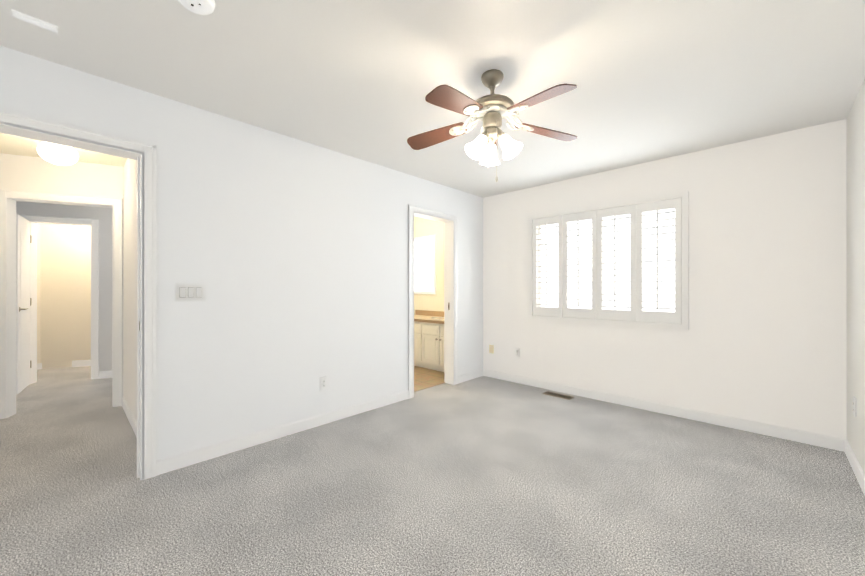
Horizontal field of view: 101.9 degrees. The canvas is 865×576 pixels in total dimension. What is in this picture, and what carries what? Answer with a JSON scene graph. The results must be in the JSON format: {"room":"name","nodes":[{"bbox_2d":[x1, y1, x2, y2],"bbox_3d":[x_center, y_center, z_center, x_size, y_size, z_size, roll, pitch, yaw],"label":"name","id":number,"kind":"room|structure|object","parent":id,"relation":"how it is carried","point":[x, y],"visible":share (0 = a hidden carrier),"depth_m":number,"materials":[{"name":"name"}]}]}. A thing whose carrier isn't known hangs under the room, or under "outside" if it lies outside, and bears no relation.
{"room":"empty bedroom","nodes":[
{"label":"empty bedroom","id":0,"kind":"room"},
{"bbox_2d":[37,223,90,368],"bbox_3d":[-5.338,-0.019,5.436,0.750,2.440,1.988,0,0,44],"label":"wall","id":1,"kind":"structure","parent":0,"point":[63,296],"depth_m":4.97,"materials":[{"name":"beige paint"}]},
{"bbox_2d":[16,201,112,371],"bbox_3d":[-4.045,-0.019,4.116,3.440,2.440,1.489,0,0,-24],"label":"wall","id":2,"kind":"structure","parent":0,"point":[103,216],"depth_m":4.67,"materials":[{"name":"white paint"}]},
{"bbox_2d":[16,214,31,393],"bbox_3d":[-4.835,0.181,4.140,0.581,2.016,0.111,0,0,44],"label":"closet door","id":3,"kind":"structure","parent":2,"relation":"in","point":[23,301],"depth_m":4.08,"materials":[{"name":"white painted wood"},{"name":"nickel"}]},
{"bbox_2d":[22,215,98,383],"bbox_3d":[-4.778,0.147,4.551,0.730,2.108,0.137,0,0,-24],"label":"door frame","id":4,"kind":"structure","parent":2,"relation":"attached to","point":[35,220],"depth_m":4.54,"materials":[{"name":"white wood"}]},
{"bbox_2d":[0,153,136,421],"bbox_3d":[-2.893,-0.020,3.100,2.550,2.440,2.256,0,0,44],"label":"wall","id":5,"kind":"structure","parent":0,"point":[27,173],"depth_m":3.34,"materials":[{"name":"white paint"}]},
{"bbox_2d":[0,189,122,418],"bbox_3d":[-3.599,0.146,3.441,0.912,2.108,0.137,0,0,-24],"label":"door frame","id":6,"kind":"structure","parent":5,"relation":"attached to","point":[9,199],"depth_m":3.31,"materials":[{"name":"white wood"}]},
{"bbox_2d":[37,360,136,436],"bbox_3d":[-3.646,1.154,4.072,4.952,0.093,2.959,0,0,44],"label":"baseboard","id":7,"kind":"structure","parent":5,"relation":"attached to","point":[125,406],"depth_m":4.66,"materials":[{"name":"white wood"}]},
{"bbox_2d":[0,46,482,459],"bbox_3d":[-0.904,-0.020,3.243,0.120,2.440,5.170,0,0,44],"label":"wall","id":8,"kind":"structure","parent":0,"point":[291,253],"depth_m":2.72,"materials":[{"name":"white paint"}]},
{"bbox_2d":[0,109,155,479],"bbox_3d":[-2.142,0.145,1.955,0.162,2.108,0.934,0,0,44],"label":"door frame","id":9,"kind":"structure","parent":8,"relation":"attached to","point":[143,154],"depth_m":2.20,"materials":[{"name":"white wood"}]},
{"bbox_2d":[176,284,204,300],"bbox_3d":[-1.640,0.029,2.382,0.010,0.117,0.166,0,0,44],"label":"light switch","id":10,"kind":"object","parent":8,"relation":"attached to","point":[190,292],"visible":1,"depth_m":2.38,"materials":[{"name":"white plastic"}]},
{"bbox_2d":[156,390,408,474],"bbox_3d":[-1.017,1.153,3.030,0.012,0.093,2.176,0,0,44],"label":"baseboard","id":11,"kind":"structure","parent":8,"relation":"attached to","point":[175,462],"depth_m":2.73,"materials":[{"name":"white wood"}]},
{"bbox_2d":[320,376,327,390],"bbox_3d":[-0.958,0.840,3.093,0.008,0.117,0.072,0,0,44],"label":"outlet","id":12,"kind":"object","parent":8,"relation":"attached to","point":[324,383],"visible":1,"depth_m":3.09,"materials":[{"name":"white plastic"}]},
{"bbox_2d":[408,204,457,398],"bbox_3d":[-0.026,0.147,4.156,0.162,2.108,0.821,0,0,44],"label":"door frame","id":13,"kind":"structure","parent":8,"relation":"attached to","point":[450,221],"depth_m":4.36,"materials":[{"name":"white wood"}]},
{"bbox_2d":[458,369,483,382],"bbox_3d":[0.492,1.154,4.600,0.012,0.093,0.537,0,0,44],"label":"baseboard","id":14,"kind":"structure","parent":8,"relation":"attached to","point":[468,376],"depth_m":4.60,"materials":[{"name":"white wood"}]},
{"bbox_2d":[414,217,443,314],"bbox_3d":[0.047,-0.019,4.319,0.002,2.440,2.300,0,0,44],"label":"wall","id":15,"kind":"structure","parent":0,"point":[422,228],"depth_m":4.29,"materials":[{"name":"beige paint"}]},
{"bbox_2d":[414,235,435,293],"bbox_3d":[-0.258,-0.383,6.022,0.860,0.970,0.023,0,0,44],"label":"bathroom mirror","id":16,"kind":"object","parent":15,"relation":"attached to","point":[424,264],"visible":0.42,"depth_m":5.89,"materials":[{"name":"white mirror"}]},
{"bbox_2d":[415,310,443,317],"bbox_3d":[0.230,0.417,5.551,1.436,0.082,0.021,0,0,44],"label":"backsplash","id":17,"kind":"structure","parent":15,"relation":"attached to","point":[437,314],"depth_m":5.74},
{"bbox_2d":[414,366,444,391],"bbox_3d":[-0.638,1.198,4.962,1.880,0.006,2.080,0,0,44],"label":"floor","id":18,"kind":"structure","parent":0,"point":[424,378],"depth_m":4.63,"materials":[{"name":"beige tile"}]},
{"bbox_2d":[414,322,443,371],"bbox_3d":[0.028,0.845,5.333,1.426,0.699,0.616,0,0,44],"label":"bathroom vanity","id":19,"kind":"object","parent":18,"relation":"on","point":[428,339],"depth_m":5.04,"materials":[{"name":"white wood"}]},
{"bbox_2d":[414,314,443,321],"bbox_3d":[0.034,0.472,5.347,1.436,0.049,0.587,0,0,44],"label":"countertop","id":20,"kind":"structure","parent":19,"relation":"on","point":[417,317],"depth_m":5.27,"materials":[{"name":"beige stone"}]},
{"bbox_2d":[0,366,864,575],"bbox_3d":[-2.315,1.230,3.155,8.765,0.060,7.550,0,0,44],"label":"floor carpet","id":21,"kind":"object","parent":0,"point":[484,476],"depth_m":2.02,"materials":[{"name":"grey carpet"}]},
{"bbox_2d":[542,391,573,399],"bbox_3d":[1.399,1.197,3.913,0.310,0.008,0.120,0,0,44],"label":"air vent register","id":22,"kind":"object","parent":21,"relation":"on","point":[558,395],"visible":1,"depth_m":3.90,"materials":[{"name":"brown"}]},
{"bbox_2d":[0,0,864,216],"bbox_3d":[-2.315,-1.280,3.157,8.765,0.080,7.550,0,0,44],"label":"ceiling","id":23,"kind":"structure","parent":0,"point":[653,80],"depth_m":1.97,"materials":[{"name":"white paint"}]},
{"bbox_2d":[11,9,57,32],"bbox_3d":[-1.845,-1.236,1.630,0.056,0.010,0.140,0,0,44],"label":"ceiling vent","id":24,"kind":"object","parent":23,"relation":"in","point":[33,20],"visible":1,"depth_m":1.62,"materials":[{"name":"white"}]},
{"bbox_2d":[37,141,78,165],"bbox_3d":[-3.180,-1.145,2.982,0.244,0.190,0.244,0,0,44],"label":"light","id":25,"kind":"object","parent":23,"relation":"attached to","point":[57,154],"visible":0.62,"depth_m":2.92,"materials":[{"name":"white"}]},
{"bbox_2d":[178,0,214,14],"bbox_3d":[-1.007,-1.222,1.491,0.144,0.039,0.144,0,0,44],"label":"smoke detector","id":26,"kind":"object","parent":23,"relation":"attached to","point":[203,7],"visible":0.94,"depth_m":1.50,"materials":[{"name":"white plastic"}]},
{"bbox_2d":[407,69,576,181],"bbox_3d":[0.333,-0.919,2.022,1.045,0.644,1.013,0,0,44],"label":"ceiling fan","id":27,"kind":"object","parent":23,"relation":"hanging from","point":[492,110],"visible":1,"depth_m":2.01,"materials":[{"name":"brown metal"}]},
{"bbox_2d":[483,119,846,438],"bbox_3d":[1.963,-0.020,3.711,3.365,2.440,0.160,0,0,44],"label":"wall","id":28,"kind":"structure","parent":0,"point":[763,339],"depth_m":3.03,"materials":[{"name":"white paint"}]},
{"bbox_2d":[489,344,493,353],"bbox_3d":[0.793,0.821,4.719,0.072,0.117,0.007,0,0,44],"label":"electrical outlet","id":29,"kind":"object","parent":28,"relation":"attached to","point":[491,348],"visible":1,"depth_m":4.71,"materials":[{"name":"beige plastic"}]},
{"bbox_2d":[515,348,519,357],"bbox_3d":[1.074,0.821,4.448,0.072,0.117,0.008,0,0,44],"label":"outlet","id":30,"kind":"object","parent":28,"relation":"attached to","point":[517,352],"visible":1,"depth_m":4.44,"materials":[{"name":"white plastic"}]},
{"bbox_2d":[528,191,688,329],"bbox_3d":[1.798,-0.250,3.796,1.600,1.270,0.177,0,0,44],"label":"window shutters","id":31,"kind":"object","parent":28,"relation":"attached to","point":[637,315],"visible":1,"depth_m":3.65,"materials":[{"name":"white wood"}]},
{"bbox_2d":[484,369,839,450],"bbox_3d":[1.847,1.154,3.703,3.210,0.093,0.012,0,0,44],"label":"baseboard","id":32,"kind":"structure","parent":28,"relation":"attached to","point":[811,438],"depth_m":3.22,"materials":[{"name":"white wood"}]},
{"bbox_2d":[846,79,864,473],"bbox_3d":[1.404,-0.022,0.788,0.120,2.440,4.830,0,0,44],"label":"wall","id":33,"kind":"structure","parent":0,"point":[855,173],"depth_m":2.28,"materials":[{"name":"white paint"}]},
{"bbox_2d":[840,438,864,494],"bbox_3d":[1.398,1.152,0.876,0.012,0.093,4.710,0,0,44],"label":"baseboard","id":34,"kind":"structure","parent":33,"relation":"attached to","point":[844,445],"depth_m":2.29,"materials":[{"name":"white wood"}]},
{"bbox_2d":[853,396,855,416],"bbox_3d":[2.775,0.779,2.307,0.008,0.117,0.072,0,0,44],"label":"outlet","id":35,"kind":"object","parent":33,"relation":"attached to","point":[854,406],"visible":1,"depth_m":2.29,"materials":[{"name":"white plastic"}]},
{"label":"outside","id":36,"kind":"structure","parent":0,"visible":0},
{"bbox_2d":[542,208,674,311],"bbox_3d":[1.991,-0.149,3.997,2.110,1.980,0.010,0,0,44],"label":"window","id":37,"kind":"structure","parent":36,"point":[627,265],"depth_m":3.91,"materials":[{"name":"glass"}]}
]}

